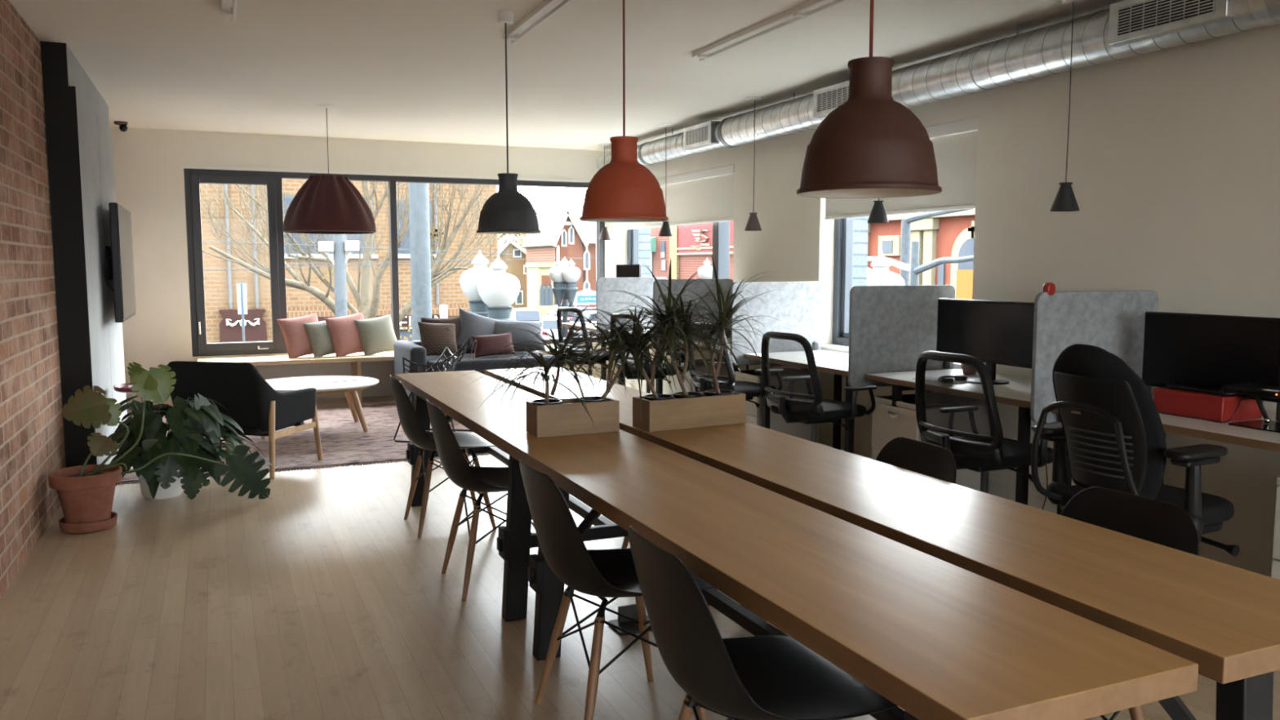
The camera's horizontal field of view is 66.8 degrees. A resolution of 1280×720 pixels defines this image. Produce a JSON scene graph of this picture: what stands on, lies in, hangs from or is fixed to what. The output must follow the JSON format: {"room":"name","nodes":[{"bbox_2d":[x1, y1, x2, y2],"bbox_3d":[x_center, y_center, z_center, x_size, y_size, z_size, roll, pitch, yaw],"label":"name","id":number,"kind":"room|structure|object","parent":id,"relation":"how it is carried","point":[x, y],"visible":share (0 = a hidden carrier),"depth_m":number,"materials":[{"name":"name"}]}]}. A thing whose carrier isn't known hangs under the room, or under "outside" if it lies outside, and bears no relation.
{"room":"open-plan office","nodes":[
{"label":"open-plan office","id":0,"kind":"room"},
{"bbox_2d":[0,0,66,599],"bbox_3d":[-2.300,-0.218,2.731,0.300,2.647,14.460,-3,6,-23],"label":"wall","id":1,"kind":"structure","parent":0,"point":[32,437],"depth_m":4.78,"materials":[{"name":"brick"}]},
{"bbox_2d":[40,40,109,467],"bbox_3d":[-3.861,-0.620,6.825,0.128,2.647,2.450,-3,6,-23],"label":"wall panel","id":2,"kind":"object","parent":1,"relation":"attached to","point":[61,69],"visible":0.43,"depth_m":5.70,"materials":[{"name":"black"}]},
{"bbox_2d":[68,85,127,464],"bbox_3d":[-3.736,-0.492,6.755,0.035,2.405,2.200,-3,6,-23],"label":"wall","id":3,"kind":"structure","parent":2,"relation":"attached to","point":[91,140],"depth_m":6.25,"materials":[{"name":"white"}]},
{"bbox_2d":[105,202,136,322],"bbox_3d":[-3.764,-0.699,6.997,0.123,0.800,1.120,-3,6,-23],"label":"television","id":4,"kind":"object","parent":3,"relation":"attached to","point":[119,268],"visible":1,"depth_m":6.65,"materials":[{"name":"black plastic"}]},
{"bbox_2d":[109,126,627,399],"bbox_3d":[-2.480,-0.968,10.339,5.483,2.647,0.300,-3,6,-23],"label":"wall","id":5,"kind":"structure","parent":0,"point":[149,178],"depth_m":9.39,"materials":[{"name":"white paint"}]},
{"bbox_2d":[126,375,615,406],"bbox_3d":[-2.607,0.327,10.239,5.060,0.090,0.014,-3,6,-23],"label":"baseboard","id":6,"kind":"structure","parent":5,"relation":"attached to","point":[381,391],"depth_m":10.12,"materials":[{"name":"white paint"}]},
{"bbox_2d":[181,165,591,182],"bbox_3d":[-2.374,-1.929,10.121,4.365,0.022,0.012,-3,6,-23],"label":"trim","id":7,"kind":"structure","parent":5,"relation":"attached to","point":[182,166],"depth_m":9.94,"materials":[{"name":"white"}]},
{"bbox_2d":[183,168,604,356],"bbox_3d":[-2.396,-1.022,10.264,4.325,1.810,0.195,-3,6,-23],"label":"window","id":8,"kind":"structure","parent":5,"relation":"in","point":[193,177],"depth_m":9.66,"materials":[{"name":"grey metal"}]},
{"bbox_2d":[8,0,1124,151],"bbox_3d":[0.234,-1.747,3.692,5.833,0.200,14.460,-3,6,-23],"label":"ceiling","id":9,"kind":"structure","parent":0,"point":[433,71],"depth_m":6.01,"materials":[{"name":"paint"}]},
{"bbox_2d":[282,104,376,234],"bbox_3d":[-2.537,-1.548,7.904,0.734,1.015,0.733,-3,6,-23],"label":"lamp","id":10,"kind":"object","parent":9,"relation":"hanging from","point":[325,204],"visible":1,"depth_m":7.71,"materials":[{"name":"red fabric"}]},
{"bbox_2d":[476,10,540,233],"bbox_3d":[-0.684,-1.214,4.992,0.331,1.112,0.331,-3,6,-23],"label":"dome pendant lamp","id":11,"kind":"object","parent":9,"relation":"hanging from","point":[508,211],"visible":1,"depth_m":4.93,"materials":[{"name":"metal"}]},
{"bbox_2d":[502,0,573,44],"bbox_3d":[-0.175,-1.665,4.138,0.074,0.050,2.812,-3,6,-23],"label":"light bar","id":12,"kind":"object","parent":9,"relation":"attached to","point":[513,33],"visible":0.88,"depth_m":4.95,"materials":[{"name":"white"}]},
{"bbox_2d":[579,0,668,222],"bbox_3d":[-0.059,-1.075,3.567,0.331,1.112,0.331,-3,6,-23],"label":"dome pendant lamp","id":13,"kind":"object","parent":9,"relation":"hanging from","point":[624,189],"visible":1,"depth_m":3.51,"materials":[{"name":"rubber"}]},
{"bbox_2d":[692,0,847,61],"bbox_3d":[0.807,-1.734,4.836,0.074,0.050,2.312,-3,6,-23],"label":"light bar","id":14,"kind":"object","parent":9,"relation":"attached to","point":[801,11],"visible":1,"depth_m":5.13,"materials":[{"name":"white"}]},
{"bbox_2d":[796,0,942,198],"bbox_3d":[0.533,-0.943,2.216,0.331,1.112,0.331,-3,6,-23],"label":"dome pendant lamp","id":15,"kind":"object","parent":9,"relation":"hanging from","point":[871,145],"visible":1,"depth_m":2.16,"materials":[{"name":"metal"}]},
{"bbox_2d":[595,0,1279,171],"bbox_3d":[2.299,-1.581,4.558,0.283,0.305,13.560,-3,6,-23],"label":"spiral duct","id":16,"kind":"object","parent":9,"relation":"hanging from","point":[1128,28],"visible":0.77,"depth_m":5.08,"materials":[{"name":"grey"}]},
{"bbox_2d":[684,124,707,144],"bbox_3d":[0.485,-1.933,8.354,0.005,0.119,0.420,-3,6,-23],"label":"grille","id":17,"kind":"object","parent":16,"relation":"attached to","point":[696,134],"depth_m":8.35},
{"bbox_2d":[683,120,720,150],"bbox_3d":[0.535,-1.936,8.376,0.100,0.185,0.520,-3,6,-23],"label":"vent","id":18,"kind":"object","parent":16,"relation":"attached to","point":[702,136],"depth_m":8.30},
{"bbox_2d":[813,80,848,118],"bbox_3d":[1.350,-1.753,6.515,0.100,0.185,0.520,-3,6,-23],"label":"vent","id":19,"kind":"object","parent":16,"relation":"attached to","point":[825,100],"depth_m":6.55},
{"bbox_2d":[816,85,848,111],"bbox_3d":[1.300,-1.751,6.493,0.005,0.119,0.420,-3,6,-23],"label":"grille","id":20,"kind":"object","parent":16,"relation":"attached to","point":[829,98],"depth_m":6.53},
{"bbox_2d":[1115,0,1215,35],"bbox_3d":[2.288,-1.530,4.240,0.005,0.119,0.480,-3,6,-23],"label":"grille","id":21,"kind":"object","parent":16,"relation":"attached to","point":[1133,17],"depth_m":4.27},
{"bbox_2d":[1107,0,1235,46],"bbox_3d":[2.338,-1.532,4.262,0.100,0.185,0.580,-3,6,-23],"label":"vent","id":22,"kind":"object","parent":16,"relation":"attached to","point":[1132,23],"depth_m":4.26,"materials":[{"name":"metal"}]},
{"bbox_2d":[1050,0,1085,211],"bbox_3d":[2.098,-1.242,4.744,0.134,1.015,0.134,-3,6,-23],"label":"pendant lamp","id":23,"kind":"object","parent":9,"relation":"hanging from","point":[1065,200],"visible":1,"depth_m":4.75,"materials":[{"name":"black"}]},
{"bbox_2d":[0,382,1279,719],"bbox_3d":[0.238,1.087,3.971,5.833,0.200,14.460,-3,6,-23],"label":"floor","id":24,"kind":"structure","parent":0,"point":[315,598],"depth_m":3.73,"materials":[{"name":"brown wood"}]},
{"bbox_2d":[48,464,122,524],"bbox_3d":[-2.890,0.718,5.074,0.336,0.285,0.336,-3,6,-23],"label":"pot","id":25,"kind":"object","parent":24,"relation":"on","point":[86,493],"depth_m":4.98,"materials":[{"name":"ceramic"}]},
{"bbox_2d":[48,361,270,533],"bbox_3d":[-2.568,0.434,5.263,1.112,0.852,0.337,-4,7,-34],"label":"monstera","id":26,"kind":"object","parent":24,"relation":"on","point":[86,493],"visible":1,"depth_m":5.08,"materials":[{"name":"plant"}]},
{"bbox_2d":[106,392,272,499],"bbox_3d":[-2.705,0.491,5.842,0.894,0.625,1.100,-3,6,-23],"label":"bushy plant","id":27,"kind":"object","parent":24,"relation":"on","point":[166,477],"visible":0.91,"depth_m":5.60,"materials":[{"name":"green plant"}]},
{"bbox_2d":[118,401,504,484],"bbox_3d":[-2.675,0.594,7.930,2.602,0.012,2.940,-3,6,-23],"label":"rug","id":28,"kind":"object","parent":24,"relation":"on","point":[344,440],"visible":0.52,"depth_m":7.44,"materials":[{"name":"carpet"}]},
{"bbox_2d":[166,360,323,479],"bbox_3d":[-2.663,0.358,6.526,0.774,0.760,0.705,1,6,12],"label":"lounge armchair","id":29,"kind":"object","parent":28,"relation":"on","point":[250,400],"visible":0.71,"depth_m":6.22,"materials":[{"name":"grey fabric"}]},
{"bbox_2d":[260,375,378,439],"bbox_3d":[-2.700,0.384,8.019,1.060,0.399,0.980,-3,6,-23],"label":"coffee table","id":30,"kind":"object","parent":28,"relation":"on","point":[349,388],"visible":0.63,"depth_m":7.91,"materials":[{"name":"white laminate"}]},
{"bbox_2d":[393,337,476,442],"bbox_3d":[-1.626,0.219,7.674,0.612,0.808,0.931,1,6,9],"label":"lounge chair","id":31,"kind":"object","parent":28,"relation":"on","point":[459,358],"visible":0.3,"depth_m":7.53,"materials":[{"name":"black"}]},
{"bbox_2d":[196,345,564,403],"bbox_3d":[-2.531,0.168,9.934,3.630,0.466,0.598,-3,6,-23],"label":"window bench","id":32,"kind":"object","parent":24,"relation":"on","point":[356,358],"visible":0.2,"depth_m":9.48,"materials":[{"name":"brown wood"}]},
{"bbox_2d":[276,312,318,358],"bbox_3d":[-3.325,-0.238,9.576,0.182,0.447,0.468,5,7,41],"label":"bench cushion","id":33,"kind":"object","parent":32,"relation":"on","point":[295,335],"visible":0.77,"depth_m":9.48,"materials":[{"name":"pink fabric"}]},
{"bbox_2d":[303,320,335,357],"bbox_3d":[-3.124,-0.224,9.659,0.174,0.394,0.412,5,7,41],"label":"bench cushion","id":34,"kind":"object","parent":32,"relation":"on","point":[318,332],"visible":0.61,"depth_m":9.56,"materials":[{"name":"green fabric"}]},
{"bbox_2d":[324,311,364,356],"bbox_3d":[-2.918,-0.256,9.753,0.184,0.447,0.465,5,7,41],"label":"bench cushion","id":35,"kind":"object","parent":32,"relation":"on","point":[344,331],"visible":0.77,"depth_m":9.66,"materials":[{"name":"pink fabric"}]},
{"bbox_2d":[354,314,396,355],"bbox_3d":[-2.666,-0.254,9.865,0.437,0.415,0.176,-5,7,-40],"label":"bench cushion","id":36,"kind":"object","parent":32,"relation":"on","point":[377,335],"visible":0.86,"depth_m":9.80,"materials":[{"name":"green fabric"}]},
{"bbox_2d":[390,374,496,537],"bbox_3d":[-1.026,0.476,5.100,0.522,0.802,0.464,-3,6,-23],"label":"shell chair","id":37,"kind":"object","parent":24,"relation":"on","point":[411,425],"visible":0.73,"depth_m":4.95,"materials":[{"name":"black plastic"}]},
{"bbox_2d":[393,340,556,403],"bbox_3d":[-1.584,0.136,9.383,1.410,0.635,0.960,-3,6,-23],"label":"sofa","id":38,"kind":"object","parent":24,"relation":"on","point":[412,350],"visible":0.29,"depth_m":8.96,"materials":[{"name":"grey fabric"}]},
{"bbox_2d":[417,321,457,356],"bbox_3d":[-1.898,-0.193,9.136,0.384,0.338,0.186,-3,6,-29],"label":"sofa cushion","id":39,"kind":"object","parent":38,"relation":"on","point":[434,337],"visible":0.84,"depth_m":9.08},
{"bbox_2d":[456,307,497,350],"bbox_3d":[-1.578,-0.265,9.506,0.554,0.492,0.230,-3,6,-29],"label":"sofa cushion","id":40,"kind":"object","parent":38,"relation":"on","point":[471,323],"visible":0.56,"depth_m":9.42,"materials":[{"name":"fabric"}]},
{"bbox_2d":[426,351,556,373],"bbox_3d":[-1.465,0.042,9.294,1.255,0.160,0.720,-3,6,-23],"label":"seat cushion","id":41,"kind":"object","parent":38,"relation":"on","point":[464,364],"depth_m":8.99,"materials":[{"name":"grey fabric"}]},
{"bbox_2d":[471,332,515,357],"bbox_3d":[-1.387,-0.143,9.195,0.409,0.224,0.138,-3,7,-31],"label":"sofa cushion","id":42,"kind":"object","parent":38,"relation":"on","point":[484,346],"visible":0.87,"depth_m":9.14,"materials":[{"name":"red fabric"}]},
{"bbox_2d":[493,320,546,351],"bbox_3d":[-1.229,-0.243,9.630,0.571,0.311,0.277,-2,6,-19],"label":"sofa cushion","id":43,"kind":"object","parent":38,"relation":"on","point":[517,335],"visible":0.55,"depth_m":9.56,"materials":[{"name":"fabric"}]},
{"bbox_2d":[426,399,534,601],"bbox_3d":[-0.636,0.566,4.184,0.522,0.802,0.464,-3,6,-23],"label":"shell chair","id":44,"kind":"object","parent":24,"relation":"on","point":[478,479],"visible":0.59,"depth_m":4.01,"materials":[{"name":"black plastic"}]},
{"bbox_2d":[395,366,746,621],"bbox_3d":[-0.496,0.533,4.802,1.000,0.740,2.347,-3,6,-23],"label":"dining table","id":45,"kind":"object","parent":24,"relation":"on","point":[461,401],"visible":0.47,"depth_m":4.28,"materials":[{"name":"brown wood"}]},
{"bbox_2d":[525,396,619,437],"bbox_3d":[-0.255,0.213,3.669,0.325,0.118,0.140,-3,6,-23],"label":"planter box","id":46,"kind":"object","parent":45,"relation":"on","point":[570,417],"visible":0.94,"depth_m":3.60,"materials":[{"name":"brown wood"}]},
{"bbox_2d":[462,304,638,431],"bbox_3d":[-0.350,0.031,3.638,0.621,0.464,0.664,-4,7,-37],"label":"dracaena","id":47,"kind":"object","parent":46,"relation":"in","point":[560,356],"visible":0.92,"depth_m":3.61,"materials":[{"name":"green plant"}]},
{"bbox_2d":[540,298,717,422],"bbox_3d":[-0.042,0.009,3.755,0.698,0.485,0.632,-3,6,-23],"label":"dracaena","id":48,"kind":"object","parent":46,"relation":"in","point":[589,398],"visible":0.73,"depth_m":3.70,"materials":[{"name":"green plant"}]},
{"bbox_2d":[632,391,746,431],"bbox_3d":[0.196,0.198,3.817,0.435,0.118,0.140,-3,6,-28],"label":"planter box","id":49,"kind":"object","parent":45,"relation":"on","point":[673,414],"visible":0.98,"depth_m":3.75,"materials":[{"name":"brown wood"}]},
{"bbox_2d":[560,258,742,400],"bbox_3d":[0.059,-0.069,3.728,0.791,0.645,0.671,-3,6,-23],"label":"dracaena","id":50,"kind":"object","parent":49,"relation":"in","point":[668,314],"visible":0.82,"depth_m":3.71,"materials":[{"name":"green plant"}]},
{"bbox_2d":[599,283,750,399],"bbox_3d":[0.164,-0.029,3.818,0.586,0.547,0.589,4,7,37],"label":"dracaena","id":51,"kind":"object","parent":49,"relation":"in","point":[686,321],"visible":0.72,"depth_m":3.77,"materials":[{"name":"green plant"}]},
{"bbox_2d":[646,254,788,396],"bbox_3d":[0.291,-0.095,3.901,0.597,0.662,0.615,0,6,4],"label":"dracaena","id":52,"kind":"object","parent":49,"relation":"in","point":[726,308],"visible":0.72,"depth_m":3.87,"materials":[{"name":"green plant"}]},
{"bbox_2d":[556,306,613,376],"bbox_3d":[-0.468,-0.006,8.996,0.642,0.985,0.648,-4,7,-35],"label":"mesh office chair","id":53,"kind":"object","parent":24,"relation":"on","point":[563,319],"visible":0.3,"depth_m":8.79,"materials":[{"name":"black plastic"}]},
{"bbox_2d":[519,458,714,719],"bbox_3d":[-0.076,0.691,2.906,0.522,0.802,0.464,-3,6,-25],"label":"shell chair","id":54,"kind":"object","parent":24,"relation":"on","point":[600,573],"visible":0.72,"depth_m":2.76,"materials":[{"name":"plastic"}]},
{"bbox_2d":[608,604,652,635],"bbox_3d":[-0.021,0.979,3.693,0.170,0.070,0.150,-3,6,-23],"label":"socket","id":55,"kind":"object","parent":24,"relation":"on","point":[630,611],"visible":0.48,"depth_m":3.71,"materials":[{"name":"grey plastic"}]},
{"bbox_2d":[606,328,679,394],"bbox_3d":[0.250,0.121,9.034,0.695,0.730,1.296,-3,6,-23],"label":"desk","id":56,"kind":"object","parent":24,"relation":"on","point":[659,381],"visible":0.09,"depth_m":8.47,"materials":[{"name":"white laminate"}]},
{"bbox_2d":[595,276,666,339],"bbox_3d":[-0.071,-0.514,9.565,0.765,0.600,0.070,-3,6,-23],"label":"screen","id":57,"kind":"object","parent":56,"relation":"attached to","point":[640,286],"visible":0.33,"depth_m":9.49,"materials":[{"name":"grey fabric"}]},
{"bbox_2d":[653,279,733,349],"bbox_3d":[0.464,-0.394,8.343,0.765,0.600,0.070,-3,6,-23],"label":"screen","id":58,"kind":"object","parent":56,"relation":"attached to","point":[725,284],"visible":0.44,"depth_m":8.32,"materials":[{"name":"grey fabric"}]},
{"bbox_2d":[610,312,688,393],"bbox_3d":[0.061,0.110,7.814,0.642,0.985,0.648,-4,7,-32],"label":"mesh office chair","id":59,"kind":"object","parent":24,"relation":"on","point":[628,375],"visible":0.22,"depth_m":7.62,"materials":[{"name":"black plastic"}]},
{"bbox_2d":[688,322,765,407],"bbox_3d":[0.615,0.231,6.578,0.642,0.985,0.648,-3,6,-29],"label":"mesh office chair","id":60,"kind":"object","parent":24,"relation":"on","point":[726,376],"visible":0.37,"depth_m":6.38,"materials":[{"name":"black plastic"}]},
{"bbox_2d":[627,525,897,719],"bbox_3d":[0.256,0.764,2.161,0.522,0.802,0.464,-2,6,-22],"label":"shell chair","id":61,"kind":"object","parent":24,"relation":"on","point":[766,677],"visible":0.87,"depth_m":2.04,"materials":[{"name":"black plastic"}]},
{"bbox_2d":[734,369,819,443],"bbox_3d":[0.990,0.376,7.196,0.530,0.580,0.400,-3,6,-23],"label":"drawer pedestal","id":62,"kind":"object","parent":24,"relation":"on","point":[753,415],"visible":0.23,"depth_m":7.01,"materials":[{"name":"beige metal"}]},
{"bbox_2d":[743,350,854,453],"bbox_3d":[1.342,0.365,6.541,0.695,0.730,1.381,-3,6,-23],"label":"desk","id":63,"kind":"object","parent":24,"relation":"on","point":[836,363],"visible":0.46,"depth_m":6.72,"materials":[{"name":"white laminate"}]},
{"bbox_2d":[730,280,822,365],"bbox_3d":[1.004,-0.274,7.111,0.765,0.600,0.070,-3,6,-23],"label":"screen","id":64,"kind":"object","parent":63,"relation":"attached to","point":[798,309],"visible":0.66,"depth_m":7.08,"materials":[{"name":"grey fabric"}]},
{"bbox_2d":[760,331,876,442],"bbox_3d":[1.011,0.320,5.675,0.642,0.985,0.648,-3,6,-29],"label":"mesh office chair","id":65,"kind":"object","parent":24,"relation":"on","point":[791,383],"visible":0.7,"depth_m":5.47,"materials":[{"name":"black plastic"}]},
{"bbox_2d":[777,436,956,633],"bbox_3d":[0.682,0.675,3.062,0.522,0.802,0.464,-3,6,-23],"label":"shell chair","id":66,"kind":"object","parent":24,"relation":"on","point":[932,460],"visible":0.16,"depth_m":3.13,"materials":[{"name":"black plastic"}]},
{"bbox_2d":[506,422,1279,719],"bbox_3d":[0.445,0.744,2.656,1.000,0.740,2.347,-3,6,-23],"label":"dining table","id":67,"kind":"object","parent":24,"relation":"on","point":[946,600],"visible":0.91,"depth_m":1.99,"materials":[{"name":"brown wood"}]},
{"bbox_2d":[871,393,988,492],"bbox_3d":[1.678,0.520,5.626,0.530,0.600,0.400,-3,6,-23],"label":"drawer pedestal","id":68,"kind":"object","parent":24,"relation":"on","point":[890,422],"visible":0.17,"depth_m":5.52,"materials":[{"name":"beige metal"}]},
{"bbox_2d":[864,371,1031,505],"bbox_3d":[1.906,0.491,5.255,0.695,0.730,1.351,-3,6,-23],"label":"desk","id":69,"kind":"object","parent":24,"relation":"on","point":[1017,393],"visible":0.27,"depth_m":4.87,"materials":[{"name":"white laminate"}]},
{"bbox_2d":[848,284,955,386],"bbox_3d":[1.574,-0.146,5.811,0.765,0.600,0.070,-3,6,-23],"label":"screen","id":70,"kind":"object","parent":69,"relation":"attached to","point":[890,326],"visible":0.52,"depth_m":5.76,"materials":[{"name":"grey fabric"}]},
{"bbox_2d":[936,297,1034,384],"bbox_3d":[1.892,-0.100,5.258,0.220,0.444,0.800,-2,6,-22],"label":"monitor","id":71,"kind":"object","parent":69,"relation":"on","point":[993,332],"visible":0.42,"depth_m":5.22,"materials":[{"name":"black plastic"}]},
{"bbox_2d":[915,351,1068,493],"bbox_3d":[1.553,0.446,4.390,0.642,0.985,0.648,-3,6,-25],"label":"mesh office chair","id":72,"kind":"object","parent":24,"relation":"on","point":[957,411],"visible":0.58,"depth_m":4.19,"materials":[{"name":"black plastic"}]},
{"bbox_2d":[1059,486,1199,719],"bbox_3d":[1.002,0.746,2.333,0.522,0.802,0.464,-3,6,-25],"label":"shell chair","id":73,"kind":"object","parent":24,"relation":"on","point":[1163,523],"visible":0.2,"depth_m":2.39,"materials":[{"name":"black plastic"}]},
{"bbox_2d":[1031,343,1239,556],"bbox_3d":[1.847,0.471,3.629,0.671,1.083,0.675,-3,6,-27],"label":"office chair","id":74,"kind":"object","parent":24,"relation":"on","point":[1111,429],"visible":0.78,"depth_m":3.44,"materials":[{"name":"black plastic"}]},
{"bbox_2d":[1051,397,1279,514],"bbox_3d":[2.463,0.615,3.984,0.695,0.730,1.346,-3,6,-23],"label":"desk","id":75,"kind":"object","parent":24,"relation":"on","point":[1190,427],"visible":0.18,"depth_m":3.77,"materials":[{"name":"white laminate"}]},
{"bbox_2d":[1030,290,1157,423],"bbox_3d":[2.131,-0.022,4.539,0.765,0.600,0.070,-3,6,-23],"label":"screen","id":76,"kind":"object","parent":75,"relation":"attached to","point":[1113,322],"visible":0.52,"depth_m":4.47,"materials":[{"name":"grey fabric"}]},
{"bbox_2d":[1152,386,1262,422],"bbox_3d":[2.412,0.182,4.128,0.254,0.102,0.324,-3,6,-23],"label":"box","id":77,"kind":"object","parent":75,"relation":"on","point":[1215,407],"visible":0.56,"depth_m":4.01,"materials":[{"name":"paint"}]},
{"bbox_2d":[1142,311,1279,403],"bbox_3d":[2.423,-0.025,4.118,0.190,0.335,0.630,-3,6,-23],"label":"monitor","id":78,"kind":"object","parent":77,"relation":"on","point":[1188,352],"visible":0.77,"depth_m":4.09,"materials":[{"name":"black plastic"}]},
{"bbox_2d":[1222,389,1279,432],"bbox_3d":[2.526,0.194,3.801,0.280,0.142,0.320,-3,6,-23],"label":"laptop stand","id":79,"kind":"object","parent":75,"relation":"on","point":[1266,424],"visible":0.72,"depth_m":3.85,"materials":[{"name":"black"}]},
{"bbox_2d":[1221,383,1279,395],"bbox_3d":[2.508,0.117,3.785,0.247,0.020,0.340,-3,6,-23],"label":"laptop","id":80,"kind":"object","parent":79,"relation":"on","point":[1248,388],"visible":0.89,"depth_m":3.81,"materials":[{"name":"black plastic"}]},
{"bbox_2d":[1222,389,1279,399],"bbox_3d":[2.513,0.133,3.789,0.250,0.010,0.320,-3,6,-23],"label":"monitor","id":81,"kind":"object","parent":79,"relation":"on","point":[1255,395],"depth_m":3.78,"materials":[{"name":"black plastic"}]},
{"bbox_2d":[1271,476,1279,579],"bbox_3d":[2.623,0.731,3.469,0.530,0.600,0.400,-3,6,-23],"label":"drawer pedestal","id":82,"kind":"object","parent":24,"relation":"on","point":[1275,571],"visible":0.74,"depth_m":3.52,"materials":[{"name":"beige metal"}]},
{"bbox_2d":[639,216,868,287],"bbox_3d":[2.730,-0.482,5.074,0.160,3.100,14.160,-3,6,-23],"label":"wall","id":83,"kind":"structure","parent":0,"point":[860,224],"depth_m":7.47,"materials":[{"name":"paint"}]},
{"bbox_2d":[616,23,1279,559],"bbox_3d":[2.584,-0.433,4.850,0.290,2.647,13.860,-3,6,-23],"label":"wall","id":84,"kind":"structure","parent":0,"point":[1173,166],"depth_m":4.85,"materials":[{"name":"white paint"}]},
{"bbox_2d":[619,164,733,230],"bbox_3d":[0.327,-1.602,9.819,0.100,0.491,2.710,-3,6,-23],"label":"roller blind","id":85,"kind":"object","parent":84,"relation":"attached to","point":[704,196],"visible":0.59,"depth_m":9.25,"materials":[{"name":"fabric"}]},
{"bbox_2d":[626,221,729,279],"bbox_3d":[0.373,-1.090,9.890,0.280,1.528,2.740,-3,6,-23],"label":"window","id":86,"kind":"structure","parent":84,"relation":"in","point":[721,230],"depth_m":9.16,"materials":[{"name":"blue metal"}]},
{"bbox_2d":[821,217,853,353],"bbox_3d":[1.796,-0.772,6.642,0.280,1.528,1.700,-3,6,-23],"label":"window","id":87,"kind":"structure","parent":84,"relation":"in","point":[844,227],"depth_m":7.39,"materials":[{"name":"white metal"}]},
{"bbox_2d":[825,116,977,219],"bbox_3d":[1.751,-1.259,6.572,0.100,0.541,1.675,-3,6,-23],"label":"roller blind","id":88,"kind":"object","parent":84,"relation":"attached to","point":[954,143],"visible":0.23,"depth_m":6.11,"materials":[{"name":"fabric"}]},
{"bbox_2d":[616,377,1271,577],"bbox_3d":[2.470,0.844,4.925,0.062,0.090,13.860,-3,6,-23],"label":"baseboard","id":89,"kind":"structure","parent":84,"relation":"attached to","point":[1252,562],"depth_m":5.37,"materials":[{"name":"white paint"}]},
{"bbox_3d":[1.193,-4.605,91.058,45.000,0.050,34.000,-3,6,-23],"label":"lawn","id":90,"kind":"structure","parent":0,"visible":0},
{"bbox_2d":[497,239,526,311],"bbox_3d":[-14.029,-8.296,94.899,7.503,6.679,14.560,-3,6,-23],"label":"brick house","id":91,"kind":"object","parent":90,"relation":"on","point":[516,268],"visible":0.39,"depth_m":88.53,"materials":[{"name":"beige"}]},
{"bbox_2d":[525,262,555,319],"bbox_3d":[-8.210,-5.310,75.577,2.974,4.512,4.600,-3,6,-23],"label":"portal","id":92,"kind":"object","parent":90,"relation":"on","point":[540,295],"visible":0.59,"depth_m":75.19,"materials":[{"name":"stone"}]},
{"bbox_2d":[520,204,595,307],"bbox_3d":[-3.515,-8.601,83.473,11.582,9.502,9.360,-3,6,-23],"label":"church","id":93,"kind":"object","parent":90,"relation":"on","point":[562,233],"visible":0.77,"depth_m":78.99,"materials":[{"name":"red brick"}]},
{"bbox_3d":[-0.239,0.766,38.338,170.000,0.300,210.000,-3,6,-23],"label":"street","id":94,"kind":"object","parent":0,"visible":0},
{"bbox_2d":[318,234,359,316],"bbox_3d":[-5.333,0.023,17.383,0.674,5.300,0.255,-3,6,-23],"label":"signal pole","id":95,"kind":"object","parent":94,"relation":"on","point":[339,246],"visible":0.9,"depth_m":17.16,"materials":[{"name":"metal"}]},
{"bbox_2d":[199,178,497,342],"bbox_3d":[-19.843,-3.769,26.988,29.398,11.000,14.220,-3,6,-23],"label":"brick building","id":96,"kind":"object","parent":94,"relation":"on","point":[223,319],"visible":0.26,"depth_m":24.51,"materials":[{"name":"brown"}]},
{"bbox_2d":[199,178,557,340],"bbox_3d":[-5.705,-2.302,19.122,8.311,9.590,4.626,-3,6,-23],"label":"bare tree","id":97,"kind":"object","parent":94,"relation":"on","point":[363,300],"visible":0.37,"depth_m":19.26,"materials":[{"name":"brown plant"}]},
{"bbox_2d":[408,182,431,340],"bbox_3d":[-3.129,-0.742,13.903,0.520,7.500,0.520,-3,6,-23],"label":"signal pole","id":98,"kind":"object","parent":94,"relation":"on","point":[419,196],"visible":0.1,"depth_m":13.72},
{"bbox_2d":[459,250,519,320],"bbox_3d":[-1.970,0.833,12.894,0.557,4.562,1.108,-4,7,-35],"label":"street lamp","id":99,"kind":"object","parent":94,"relation":"on","point":[491,292],"visible":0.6,"depth_m":12.39,"materials":[{"name":"white glass"}]},
{"bbox_2d":[548,256,581,307],"bbox_3d":[-2.498,-1.071,31.906,0.993,4.622,1.432,-3,6,-23],"label":"street lamp","id":100,"kind":"object","parent":94,"relation":"on","point":[564,276],"visible":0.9,"depth_m":31.41,"materials":[{"name":"glass"}]},
{"bbox_2d":[650,220,733,280],"bbox_3d":[7.767,-6.118,50.490,13.100,11.000,15.000,-3,6,-23],"label":"building","id":101,"kind":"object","parent":94,"relation":"on","point":[690,246],"visible":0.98,"depth_m":49.47,"materials":[{"name":"red brick"}]},
{"bbox_2d":[866,250,905,285],"bbox_3d":[3.115,0.759,13.387,0.640,4.599,1.592,-1,6,-6],"label":"street lamp","id":102,"kind":"object","parent":94,"relation":"on","point":[881,275],"visible":0.17,"depth_m":12.54,"materials":[{"name":"white glass"}]},
{"bbox_2d":[867,241,973,284],"bbox_3d":[3.880,0.679,13.753,0.200,4.684,2.618,-3,6,-23],"label":"utility pole","id":103,"kind":"object","parent":94,"relation":"on","point":[913,268],"visible":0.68,"depth_m":13.55,"materials":[{"name":"metal"}]},
{"bbox_2d":[866,208,975,299],"bbox_3d":[16.510,-2.015,31.703,12.350,6.496,23.000,-3,6,-23],"label":"building","id":104,"kind":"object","parent":94,"relation":"on","point":[951,234],"visible":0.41,"depth_m":32.07,"materials":[{"name":"paint"}]},
{"bbox_2d":[899,208,975,284],"bbox_3d":[4.504,0.286,14.790,0.176,5.261,1.750,-3,6,-23],"label":"signal pole","id":105,"kind":"object","parent":94,"relation":"on","point":[906,222],"visible":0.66,"depth_m":15.23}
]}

